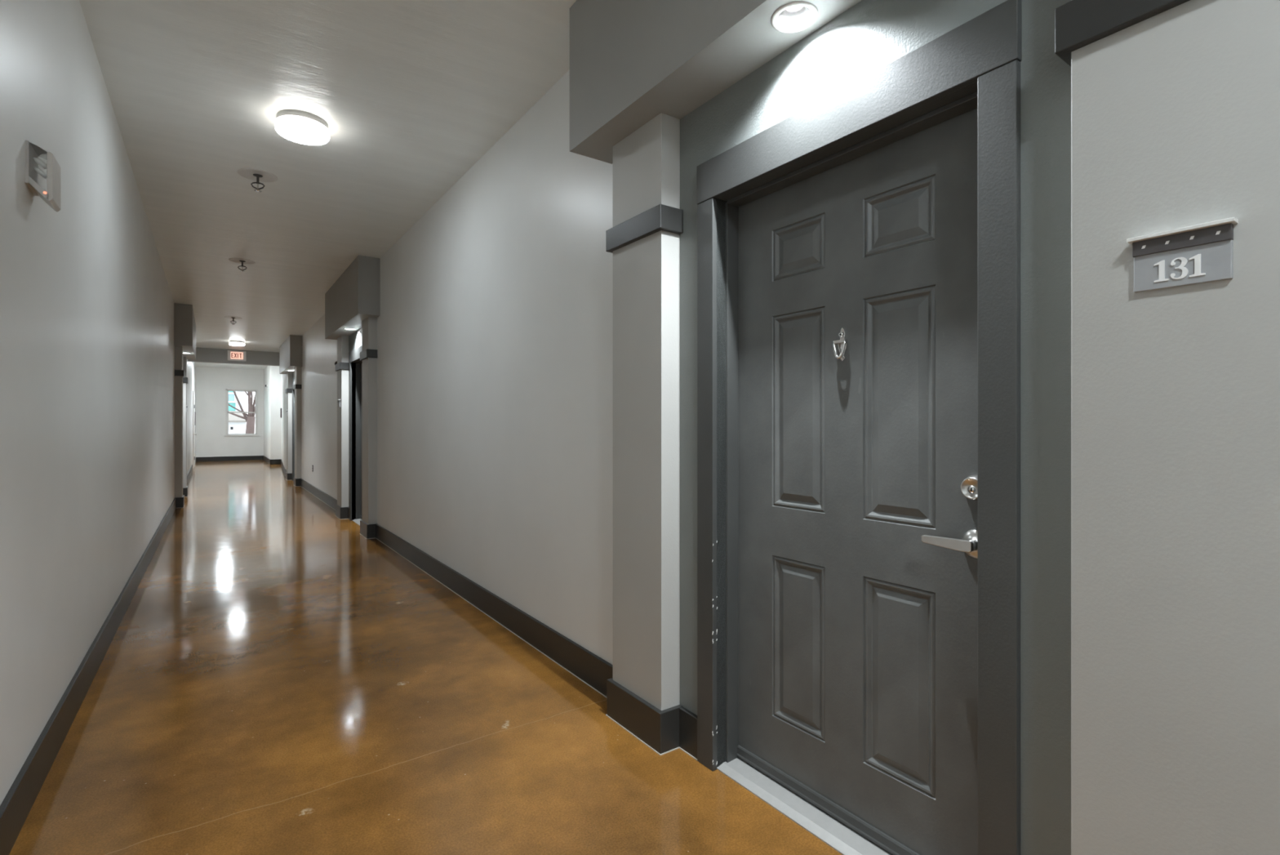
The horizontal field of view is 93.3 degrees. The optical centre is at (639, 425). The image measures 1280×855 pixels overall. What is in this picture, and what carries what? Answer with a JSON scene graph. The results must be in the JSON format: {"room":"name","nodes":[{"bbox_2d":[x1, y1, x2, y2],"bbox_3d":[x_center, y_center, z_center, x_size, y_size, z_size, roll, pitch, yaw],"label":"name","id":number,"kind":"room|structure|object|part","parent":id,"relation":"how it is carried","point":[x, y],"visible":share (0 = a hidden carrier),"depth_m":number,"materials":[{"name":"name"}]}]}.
{"room":"apartment building corridor","nodes":[
{"label":"apartment building corridor","id":0,"kind":"room"},
{"bbox_2d":[0,0,195,804],"bbox_3d":[-5.646,-0.430,6.847,0.389,3.330,33.700,0,0,-35],"label":"wall","id":1,"kind":"structure","parent":0,"point":[87,347],"depth_m":2.42,"materials":[{"name":"paint"}]},
{"bbox_2d":[24,140,61,212],"bbox_3d":[-1.913,-0.793,1.938,0.064,0.175,0.132,0,0,-35],"label":"fire alarm strobe","id":2,"kind":"object","parent":1,"relation":"attached to","point":[52,196],"visible":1,"depth_m":1.91,"materials":[{"name":"white plastic"}]},
{"bbox_3d":[-1.935,-0.815,1.922,0.010,0.132,0.132,0,0,-35],"label":"plate","id":3,"kind":"part","parent":2,"relation":"part of","materials":[{"name":"white plastic"}]},
{"bbox_2d":[0,464,192,854],"bbox_3d":[-4.063,1.159,4.904,0.080,0.152,28.700,0,0,-35],"label":"baseboard","id":4,"kind":"structure","parent":1,"relation":"attached to","point":[16,805],"depth_m":2.35,"materials":[{"name":"paint"}]},
{"bbox_2d":[173,302,195,359],"bbox_3d":[-7.449,-1.498,9.919,0.217,0.628,2.314,0,0,-35],"label":"beam","id":5,"kind":"structure","parent":1,"relation":"attached to","point":[184,325],"depth_m":9.00,"materials":[{"name":"paint"}]},
{"bbox_2d":[192,391,196,468],"bbox_3d":[-13.052,0.125,17.715,0.112,2.220,1.140,0,0,-35],"label":"door","id":6,"kind":"structure","parent":1,"relation":"in","point":[193,393],"depth_m":17.40,"materials":[{"name":"white wood"}]},
{"bbox_3d":[-12.781,0.185,17.282,0.035,2.100,0.100,0,0,-35],"label":"casing","id":7,"kind":"part","parent":6,"relation":"part of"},
{"bbox_2d":[195,366,263,457],"bbox_3d":[-13.731,-0.430,21.577,3.900,3.330,0.230,0,0,-35],"label":"wall","id":8,"kind":"structure","parent":0,"point":[211,383],"depth_m":20.96,"materials":[{"name":"paint"}]},
{"bbox_2d":[224,388,259,435],"bbox_3d":[-14.051,-0.449,21.339,1.033,1.657,0.170,0,0,-35],"label":"window","id":9,"kind":"structure","parent":8,"relation":"in","point":[227,390],"depth_m":21.25,"materials":[{"name":"white wood"}]},
{"bbox_3d":[-14.074,-0.834,21.371,0.863,0.792,0.030,0,0,-35],"label":"sash","id":10,"kind":"part","parent":9,"relation":"part of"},
{"bbox_3d":[-14.051,-0.071,21.339,0.863,0.802,0.030,0,0,-35],"label":"sash","id":11,"kind":"part","parent":9,"relation":"part of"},
{"bbox_3d":[-14.051,0.355,21.339,1.033,0.050,0.170,0,0,-35],"label":"sill","id":12,"kind":"part","parent":9,"relation":"part of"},
{"bbox_2d":[79,0,576,369],"bbox_3d":[-4.265,-2.002,7.762,4.400,0.400,34.200,0,0,-35],"label":"ceiling","id":13,"kind":"structure","parent":0,"point":[411,95],"depth_m":3.51,"materials":[{"name":"paint"}]},
{"bbox_2d":[224,315,241,324],"bbox_3d":[-6.813,-1.746,10.125,0.250,0.112,0.250,0,0,-24],"label":"sprinkler","id":14,"kind":"object","parent":13,"relation":"attached to","point":[227,317],"visible":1,"depth_m":10.12,"materials":[{"name":"metal"}]},
{"bbox_2d":[187,346,279,365],"bbox_3d":[-9.662,-1.787,14.540,2.140,0.616,0.200,0,0,-35],"label":"lintel","id":15,"kind":"object","parent":13,"relation":"attached to","point":[202,354],"visible":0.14,"depth_m":14.42,"materials":[{"name":"paint"}]},
{"bbox_2d":[227,350,246,361],"bbox_3d":[-9.615,-1.655,14.416,0.370,0.240,0.056,0,0,-35],"label":"exit sign","id":16,"kind":"object","parent":15,"relation":"attached to","point":[233,355],"visible":1,"depth_m":14.40,"materials":[{"name":"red plastic"}]},
{"bbox_2d":[229,340,244,346],"bbox_3d":[-8.658,-1.758,12.984,0.286,0.089,0.286,0,0,-35],"label":"ceiling light","id":17,"kind":"object","parent":13,"relation":"attached to","point":[237,343],"visible":1,"depth_m":12.89,"materials":[{"name":"white glass"}]},
{"bbox_3d":[-8.658,-1.784,12.984,0.268,0.036,0.268,0,0,-35],"label":"plate","id":18,"kind":"part","parent":17,"relation":"part of","materials":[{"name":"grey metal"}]},
{"bbox_2d":[228,257,255,271],"bbox_3d":[-4.366,-1.746,6.637,0.250,0.112,0.250,0,0,-24],"label":"sprinkler","id":19,"kind":"object","parent":13,"relation":"attached to","point":[240,260],"visible":1,"depth_m":6.63,"materials":[{"name":"metal"}]},
{"bbox_2d":[236,168,278,191],"bbox_3d":[-2.756,-1.746,4.359,0.250,0.112,0.250,0,0,-24],"label":"sprinkler","id":20,"kind":"object","parent":13,"relation":"attached to","point":[256,175],"visible":1,"depth_m":4.35,"materials":[{"name":"white metal"}]},
{"bbox_3d":[-2.756,-1.772,4.359,0.060,0.061,0.060,0,0,-24],"label":"stem","id":21,"kind":"part","parent":20,"relation":"part of","materials":[{"name":"metal"}]},
{"bbox_2d":[274,109,329,145],"bbox_3d":[-1.999,-1.758,3.583,0.286,0.089,0.286,0,0,-35],"label":"ceiling light","id":22,"kind":"object","parent":13,"relation":"attached to","point":[300,126],"visible":1,"depth_m":3.51,"materials":[{"name":"white glass"}]},
{"bbox_3d":[-1.999,-1.784,3.583,0.268,0.036,0.268,0,0,-35],"label":"plate","id":23,"kind":"part","parent":22,"relation":"part of","materials":[{"name":"grey metal"}]},
{"bbox_2d":[8,459,842,854],"bbox_3d":[-4.592,1.295,7.531,5.600,0.120,34.200,0,0,-35],"label":"floor","id":24,"kind":"structure","parent":0,"point":[277,677],"depth_m":2.43,"materials":[{"name":"concrete"}]},
{"bbox_2d":[174,346,184,507],"bbox_3d":[-7.012,0.025,9.199,0.120,2.421,0.385,0,0,-35],"label":"pillar","id":25,"kind":"structure","parent":24,"relation":"on","point":[179,371],"depth_m":9.05,"materials":[{"name":"paint"}]},
{"bbox_2d":[182,356,188,497],"bbox_3d":[-7.982,0.025,10.572,0.120,2.421,0.385,0,0,-35],"label":"pillar","id":26,"kind":"structure","parent":24,"relation":"on","point":[185,380],"depth_m":10.45,"materials":[{"name":"paint"}]},
{"bbox_2d":[285,372,292,479],"bbox_3d":[-7.993,0.025,13.773,0.120,2.421,0.385,0,0,-35],"label":"pillar","id":27,"kind":"structure","parent":24,"relation":"on","point":[289,375],"depth_m":13.64,"materials":[{"name":"paint"}]},
{"bbox_2d":[293,366,302,486],"bbox_3d":[-7.022,0.025,12.401,0.120,2.421,0.385,0,0,-35],"label":"pillar","id":28,"kind":"structure","parent":24,"relation":"on","point":[297,386],"depth_m":12.27,"materials":[{"name":"paint"}]},
{"bbox_2d":[335,335,348,519],"bbox_3d":[-4.003,0.025,8.132,0.120,2.421,0.385,0,0,-35],"label":"pillar","id":29,"kind":"structure","parent":24,"relation":"on","point":[342,366],"depth_m":8.01,"materials":[{"name":"paint"}]},
{"bbox_2d":[360,316,377,538],"bbox_3d":[-3.032,0.025,6.760,0.120,2.421,0.385,0,0,-35],"label":"pillar","id":30,"kind":"structure","parent":24,"relation":"on","point":[368,355],"depth_m":6.64,"materials":[{"name":"paint"}]},
{"bbox_2d":[605,112,683,755],"bbox_3d":[0.014,0.025,2.453,0.120,2.421,0.385,0,0,-35],"label":"pillar","id":31,"kind":"structure","parent":24,"relation":"on","point":[643,691],"depth_m":2.36,"materials":[{"name":"paint"}]},
{"bbox_2d":[1054,0,1279,854],"bbox_3d":[0.985,0.025,1.081,0.120,2.421,0.385,0,0,-35],"label":"wall","id":32,"kind":"structure","parent":24,"relation":"on","point":[1175,104],"depth_m":1.07,"materials":[{"name":"paint"}]},
{"bbox_2d":[1126,217,1238,292],"bbox_3d":[0.941,-0.292,1.054,0.024,0.096,0.143,0,0,-35],"label":"room sign","id":33,"kind":"object","parent":32,"relation":"attached to","point":[1202,253],"visible":1,"depth_m":1.05,"materials":[{"name":"grey metal"}]},
{"bbox_3d":[0.947,-0.288,1.058,0.009,0.088,0.131,0,0,-35],"label":"plate","id":34,"kind":"part","parent":33,"relation":"part of","materials":[{"name":"grey metal"}]},
{"bbox_2d":[263,0,1071,854],"bbox_3d":[-3.621,-0.430,8.217,0.622,3.330,33.600,0,0,-35],"label":"wall","id":35,"kind":"structure","parent":0,"point":[495,323],"depth_m":3.04,"materials":[{"name":"paint"}]},
{"bbox_2d":[195,455,284,473],"bbox_3d":[-11.320,1.159,18.511,8.285,0.152,1.946,0,0,41],"label":"baseboard","id":36,"kind":"structure","parent":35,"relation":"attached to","point":[241,457],"depth_m":20.91,"materials":[{"name":"paint"}]},
{"bbox_2d":[279,334,302,373],"bbox_3d":[-7.556,-1.498,13.053,0.217,0.628,2.314,0,0,-35],"label":"beam","id":37,"kind":"structure","parent":35,"relation":"attached to","point":[291,350],"depth_m":12.15,"materials":[{"name":"paint"}]},
{"bbox_2d":[292,381,294,480],"bbox_3d":[-7.409,0.141,13.157,0.187,2.189,1.088,0,0,-35],"label":"door","id":38,"kind":"structure","parent":35,"relation":"in","point":[293,383],"depth_m":13.49,"materials":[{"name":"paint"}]},
{"bbox_3d":[-7.764,0.211,13.518,0.021,2.047,0.085,0,0,-35],"label":"casing","id":39,"kind":"part","parent":38,"relation":"part of","materials":[{"name":"paint"}]},
{"bbox_2d":[324,255,380,339],"bbox_3d":[-3.565,-1.498,7.412,0.217,0.628,2.314,0,0,-35],"label":"soffit","id":40,"kind":"structure","parent":35,"relation":"attached to","point":[354,296],"depth_m":6.72,"materials":[{"name":"paint"}]},
{"bbox_2d":[348,345,362,525],"bbox_3d":[-3.418,0.141,7.516,0.187,2.189,1.088,0,0,-35],"label":"door","id":41,"kind":"structure","parent":35,"relation":"in","point":[353,355],"depth_m":7.87,"materials":[{"name":"paint"}]},
{"bbox_3d":[-3.774,0.211,7.876,0.021,2.047,0.085,0,0,-35],"label":"casing","id":42,"kind":"part","parent":41,"relation":"part of","materials":[{"name":"paint"}]},
{"bbox_3d":[-3.486,-0.884,7.468,0.022,0.140,1.088,0,0,-35],"label":"header casing","id":43,"kind":"part","parent":41,"relation":"part of","materials":[{"name":"paint"}]},
{"bbox_2d":[284,468,697,759],"bbox_3d":[-1.493,1.159,4.670,0.040,0.152,25.350,0,0,-35],"label":"baseboard","id":44,"kind":"structure","parent":35,"relation":"attached to","point":[593,670],"depth_m":3.48,"materials":[{"name":"paint"}]},
{"bbox_2d":[569,0,862,164],"bbox_3d":[0.452,-1.498,1.733,0.217,0.628,2.314,0,0,-35],"label":"soffit","id":45,"kind":"structure","parent":35,"relation":"attached to","point":[633,62],"depth_m":2.16,"materials":[{"name":"paint"}]},
{"bbox_2d":[771,1,817,33],"bbox_3d":[0.449,-1.220,1.755,0.133,0.080,0.133,0,0,-35],"label":"recessed light","id":46,"kind":"object","parent":45,"relation":"attached to","point":[796,16],"visible":0.89,"depth_m":1.79,"materials":[{"name":"white metal"}]},
{"bbox_3d":[0.449,-1.238,1.755,0.057,0.040,0.057,0,0,-35],"label":"bulb","id":47,"kind":"part","parent":46,"relation":"part of","materials":[{"name":"white glass"}]},
{"bbox_2d":[696,0,1022,854],"bbox_3d":[0.598,0.141,1.836,0.189,2.189,1.088,0,0,-35],"label":"door","id":48,"kind":"structure","parent":35,"relation":"in","point":[871,421],"depth_m":1.77,"materials":[{"name":"paint"}]},
{"bbox_3d":[0.243,0.211,2.197,0.021,2.047,0.085,0,0,-35],"label":"casing","id":49,"kind":"part","parent":48,"relation":"part of","materials":[{"name":"paint"}]},
{"bbox_3d":[0.524,-0.585,2.003,0.010,0.177,0.222,0,0,-35],"label":"panel","id":50,"kind":"part","parent":48,"relation":"part of","materials":[{"name":"paint"}]},
{"bbox_3d":[0.524,-0.049,2.003,0.010,0.656,0.222,0,0,-35],"label":"panel","id":51,"kind":"part","parent":48,"relation":"part of","materials":[{"name":"paint"}]},
{"bbox_3d":[0.524,0.726,2.003,0.010,0.555,0.222,0,0,-35],"label":"panel","id":52,"kind":"part","parent":48,"relation":"part of","materials":[{"name":"paint"}]},
{"bbox_3d":[0.531,-0.884,1.789,0.022,0.140,1.088,0,0,-35],"label":"header casing","id":53,"kind":"part","parent":48,"relation":"part of","materials":[{"name":"paint"}]},
{"bbox_3d":[0.731,-0.585,1.710,0.010,0.177,0.222,0,0,-35],"label":"panel","id":54,"kind":"part","parent":48,"relation":"part of","materials":[{"name":"paint"}]},
{"bbox_3d":[0.731,-0.049,1.710,0.010,0.656,0.222,0,0,-35],"label":"panel","id":55,"kind":"part","parent":48,"relation":"part of","materials":[{"name":"paint"}]},
{"bbox_3d":[0.731,0.726,1.710,0.010,0.555,0.222,0,0,-35],"label":"panel","id":56,"kind":"part","parent":48,"relation":"part of","materials":[{"name":"paint"}]},
{"bbox_3d":[0.782,0.300,1.542,0.014,0.028,0.128,0,0,-35],"label":"lever","id":57,"kind":"part","parent":48,"relation":"part of","materials":[{"name":"metal"}]},
{"bbox_3d":[0.834,0.300,1.517,0.047,0.074,0.074,0,0,-35],"label":"lever handle","id":58,"kind":"part","parent":48,"relation":"part of","materials":[{"name":"metal"}]},
{"bbox_3d":[0.820,0.211,1.382,0.021,2.047,0.085,0,0,-35],"label":"casing","id":59,"kind":"part","parent":48,"relation":"part of","materials":[{"name":"paint"}]},
{"label":"outside","id":60,"kind":"structure","parent":0,"visible":0},
{"bbox_3d":[-23.112,1.360,36.138,32.000,0.150,34.300,0,0,-35],"label":"ground","id":61,"kind":"structure","parent":60,"visible":0},
{"bbox_2d":[228,391,242,410],"bbox_3d":[-27.604,-1.715,33.144,10.216,6.000,6.800,0,0,-35],"label":"house","id":62,"kind":"structure","parent":61,"relation":"on","point":[233,401],"depth_m":33.19,"materials":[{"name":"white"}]},
{"bbox_3d":[-22.403,-1.512,33.118,0.316,0.383,0.050,0,0,-35],"label":"pane","id":63,"kind":"part","parent":62,"relation":"part of","materials":[{"name":"teal glass"}]},
{"bbox_2d":[228,410,247,433],"bbox_3d":[-19.750,0.295,29.238,1.254,1.980,3.050,0,0,-35],"label":"shed","id":64,"kind":"object","parent":61,"relation":"on","point":[237,424],"visible":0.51,"depth_m":28.31,"materials":[{"name":"white"}]},
{"bbox_2d":[228,391,255,433],"bbox_3d":[-17.214,-2.073,25.603,2.912,6.798,4.410,0,0,35],"label":"tree","id":65,"kind":"object","parent":61,"relation":"on","point":[250,419],"visible":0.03,"depth_m":26.36,"materials":[{"name":"brown plant"}]}
]}

